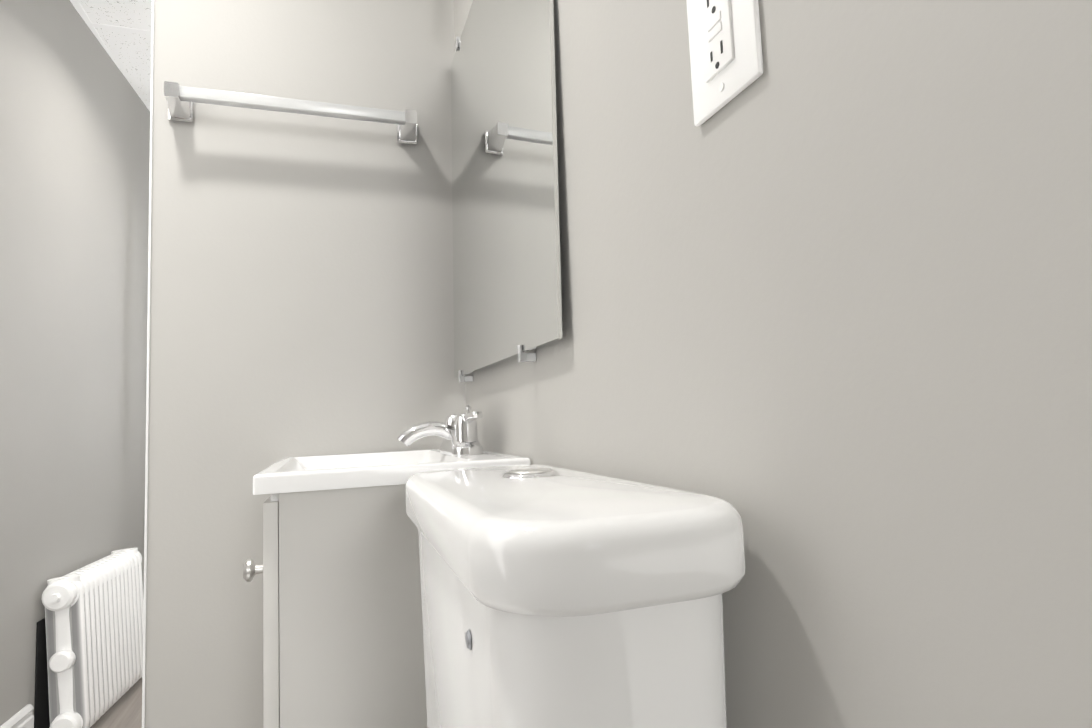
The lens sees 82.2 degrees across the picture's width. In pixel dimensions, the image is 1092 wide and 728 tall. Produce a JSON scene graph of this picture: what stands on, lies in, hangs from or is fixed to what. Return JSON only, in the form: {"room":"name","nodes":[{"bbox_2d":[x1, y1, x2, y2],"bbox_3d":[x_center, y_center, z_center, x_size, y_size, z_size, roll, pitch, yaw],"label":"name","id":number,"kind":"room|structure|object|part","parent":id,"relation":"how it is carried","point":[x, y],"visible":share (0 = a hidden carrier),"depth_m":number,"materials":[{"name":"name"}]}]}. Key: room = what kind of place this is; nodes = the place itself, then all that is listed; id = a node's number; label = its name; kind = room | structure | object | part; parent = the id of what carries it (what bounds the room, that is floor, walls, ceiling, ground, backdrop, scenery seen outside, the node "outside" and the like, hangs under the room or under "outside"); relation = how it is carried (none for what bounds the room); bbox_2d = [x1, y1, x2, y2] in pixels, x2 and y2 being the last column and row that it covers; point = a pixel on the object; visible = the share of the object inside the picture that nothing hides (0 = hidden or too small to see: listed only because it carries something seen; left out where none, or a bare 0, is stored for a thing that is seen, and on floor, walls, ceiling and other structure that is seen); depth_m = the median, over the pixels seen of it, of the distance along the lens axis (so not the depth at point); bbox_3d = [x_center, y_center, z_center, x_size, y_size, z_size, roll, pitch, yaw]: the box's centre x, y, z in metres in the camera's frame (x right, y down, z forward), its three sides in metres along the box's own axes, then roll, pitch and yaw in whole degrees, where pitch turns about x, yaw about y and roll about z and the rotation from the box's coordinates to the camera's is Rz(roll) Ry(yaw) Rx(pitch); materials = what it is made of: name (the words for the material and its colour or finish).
{"room":"bathroom","nodes":[
{"label":"bathroom","id":0,"kind":"room"},
{"bbox_2d":[0,0,149,725],"bbox_3d":[-1.368,-0.155,1.089,0.120,2.420,4.315,-1,-5,-15],"label":"wall","id":1,"kind":"structure","parent":0,"point":[74,161],"depth_m":2.03,"materials":[{"name":"paint"}]},
{"bbox_2d":[0,704,33,727],"bbox_3d":[-1.099,0.915,0.433,0.016,0.155,2.798,-1,-5,-15],"label":"baseboard","id":2,"kind":"structure","parent":1,"relation":"attached to","point":[23,717],"depth_m":1.73,"materials":[{"name":"white wood"}]},
{"bbox_2d":[34,618,49,727],"bbox_3d":[-1.549,0.959,2.055,0.002,0.358,0.492,-1,-5,-15],"label":"radiator panel","id":3,"kind":"object","parent":1,"relation":"attached to","point":[41,712],"depth_m":1.85,"materials":[{"name":"black metal"}]},
{"bbox_2d":[70,0,151,110],"bbox_3d":[-0.900,-1.341,1.365,1.750,0.050,4.300,-1,-5,-19],"label":"ceiling","id":4,"kind":"structure","parent":0,"point":[130,52],"depth_m":2.31,"materials":[{"name":"tile"}]},
{"bbox_2d":[70,0,119,69],"bbox_3d":[-1.284,-1.313,1.206,0.024,0.002,3.950,-1,-5,-19],"label":"grid","id":5,"kind":"object","parent":4,"relation":"attached to","point":[79,9],"depth_m":2.21,"materials":[{"name":"white"}]},
{"bbox_2d":[92,23,150,34],"bbox_3d":[-1.263,-1.216,2.354,1.395,0.002,0.024,-1,-5,-19],"label":"crossbar","id":6,"kind":"object","parent":4,"relation":"attached to","point":[119,28],"depth_m":2.26,"materials":[{"name":"white"}]},
{"bbox_2d":[90,677,141,727],"bbox_3d":[-0.801,1.068,1.158,1.750,0.050,4.300,-1,-5,-19],"label":"floor","id":7,"kind":"structure","parent":0,"point":[124,710],"depth_m":2.05,"materials":[{"name":"wood"}]},
{"bbox_2d":[41,548,142,727],"bbox_3d":[-1.498,0.911,2.157,0.172,0.486,0.717,-2,-5,-9],"label":"radiator","id":8,"kind":"object","parent":7,"relation":"on","point":[94,626],"visible":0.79,"depth_m":1.94,"materials":[{"name":"white metal"}]},
{"bbox_2d":[243,405,530,727],"bbox_3d":[-0.263,0.540,1.033,0.383,0.935,0.473,-1,-5,-19],"label":"bathroom vanity","id":9,"kind":"object","parent":7,"relation":"on","point":[343,644],"visible":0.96,"depth_m":0.82,"materials":[{"name":"grey paint"}]},
{"bbox_3d":[-0.380,0.268,0.815,0.027,0.029,0.029,-1,-5,-19],"label":"knob","id":10,"kind":"part","parent":9,"relation":"part of","materials":[{"name":"silver metal"}]},
{"bbox_2d":[396,405,483,455],"bbox_3d":[-0.191,0.116,1.094,0.137,0.085,0.221,-1,-5,-19],"label":"faucet","id":11,"kind":"object","parent":9,"relation":"on","point":[459,432],"depth_m":1.06,"materials":[{"name":"silver metal"}]},
{"bbox_2d":[405,465,745,727],"bbox_3d":[-0.233,0.530,0.467,0.675,0.857,0.482,-1,-5,-19],"label":"toilet","id":12,"kind":"object","parent":7,"relation":"on","point":[553,597],"visible":1,"depth_m":0.37,"materials":[{"name":"white ceramic"}]},
{"bbox_3d":[-0.017,0.133,0.580,0.185,0.056,0.482,-1,-5,-19],"label":"lid","id":13,"kind":"part","parent":12,"relation":"part of","materials":[{"name":"white ceramic"}]},
{"bbox_2d":[145,0,465,727],"bbox_3d":[-0.484,-0.145,1.334,0.600,2.370,0.100,-1,-5,-19],"label":"wall","id":14,"kind":"structure","parent":0,"point":[301,295],"depth_m":1.26,"materials":[{"name":"paint"}]},
{"bbox_2d":[142,0,153,727],"bbox_3d":[-0.770,-0.142,1.236,0.004,2.370,0.104,-1,-5,-19],"label":"trim","id":15,"kind":"structure","parent":14,"relation":"attached to","point":[147,387],"depth_m":1.17,"materials":[{"name":"white"}]},
{"bbox_2d":[164,81,417,144],"bbox_3d":[-0.500,-0.509,1.269,0.482,0.052,0.080,-1,-5,-19],"label":"towel bar","id":16,"kind":"object","parent":14,"relation":"attached to","point":[181,100],"visible":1,"depth_m":1.23,"materials":[{"name":"silver metal"}]},
{"bbox_3d":[-0.707,-0.507,1.195,0.036,0.044,0.072,-1,-5,-19],"label":"post","id":17,"kind":"part","parent":16,"relation":"part of","materials":[{"name":"silver metal"}]},
{"bbox_3d":[-0.305,-0.508,1.373,0.044,0.052,0.008,-1,-5,-19],"label":"plate","id":18,"kind":"part","parent":16,"relation":"part of","materials":[{"name":"silver metal"}]},
{"bbox_3d":[-0.292,-0.512,1.335,0.036,0.044,0.072,-1,-5,-19],"label":"post","id":19,"kind":"part","parent":16,"relation":"part of","materials":[{"name":"silver metal"}]},
{"bbox_2d":[454,0,1091,727],"bbox_3d":[-0.161,-0.170,1.498,0.120,2.420,4.300,-1,-5,-19],"label":"wall","id":20,"kind":"structure","parent":0,"point":[826,304],"depth_m":0.34,"materials":[{"name":"paint"}]},
{"bbox_2d":[451,0,561,381],"bbox_3d":[-0.100,-0.354,1.082,0.028,0.738,0.651,-1,-5,-19],"label":"mirror","id":21,"kind":"object","parent":20,"relation":"attached to","point":[507,303],"visible":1,"depth_m":0.97,"materials":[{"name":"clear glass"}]},
{"bbox_2d":[686,0,762,125],"bbox_3d":[0.125,-0.243,0.452,0.009,0.113,0.079,-1,-5,-19],"label":"electrical outlet","id":22,"kind":"object","parent":20,"relation":"attached to","point":[726,58],"visible":1,"depth_m":0.45,"materials":[{"name":"white plastic"}]}
]}

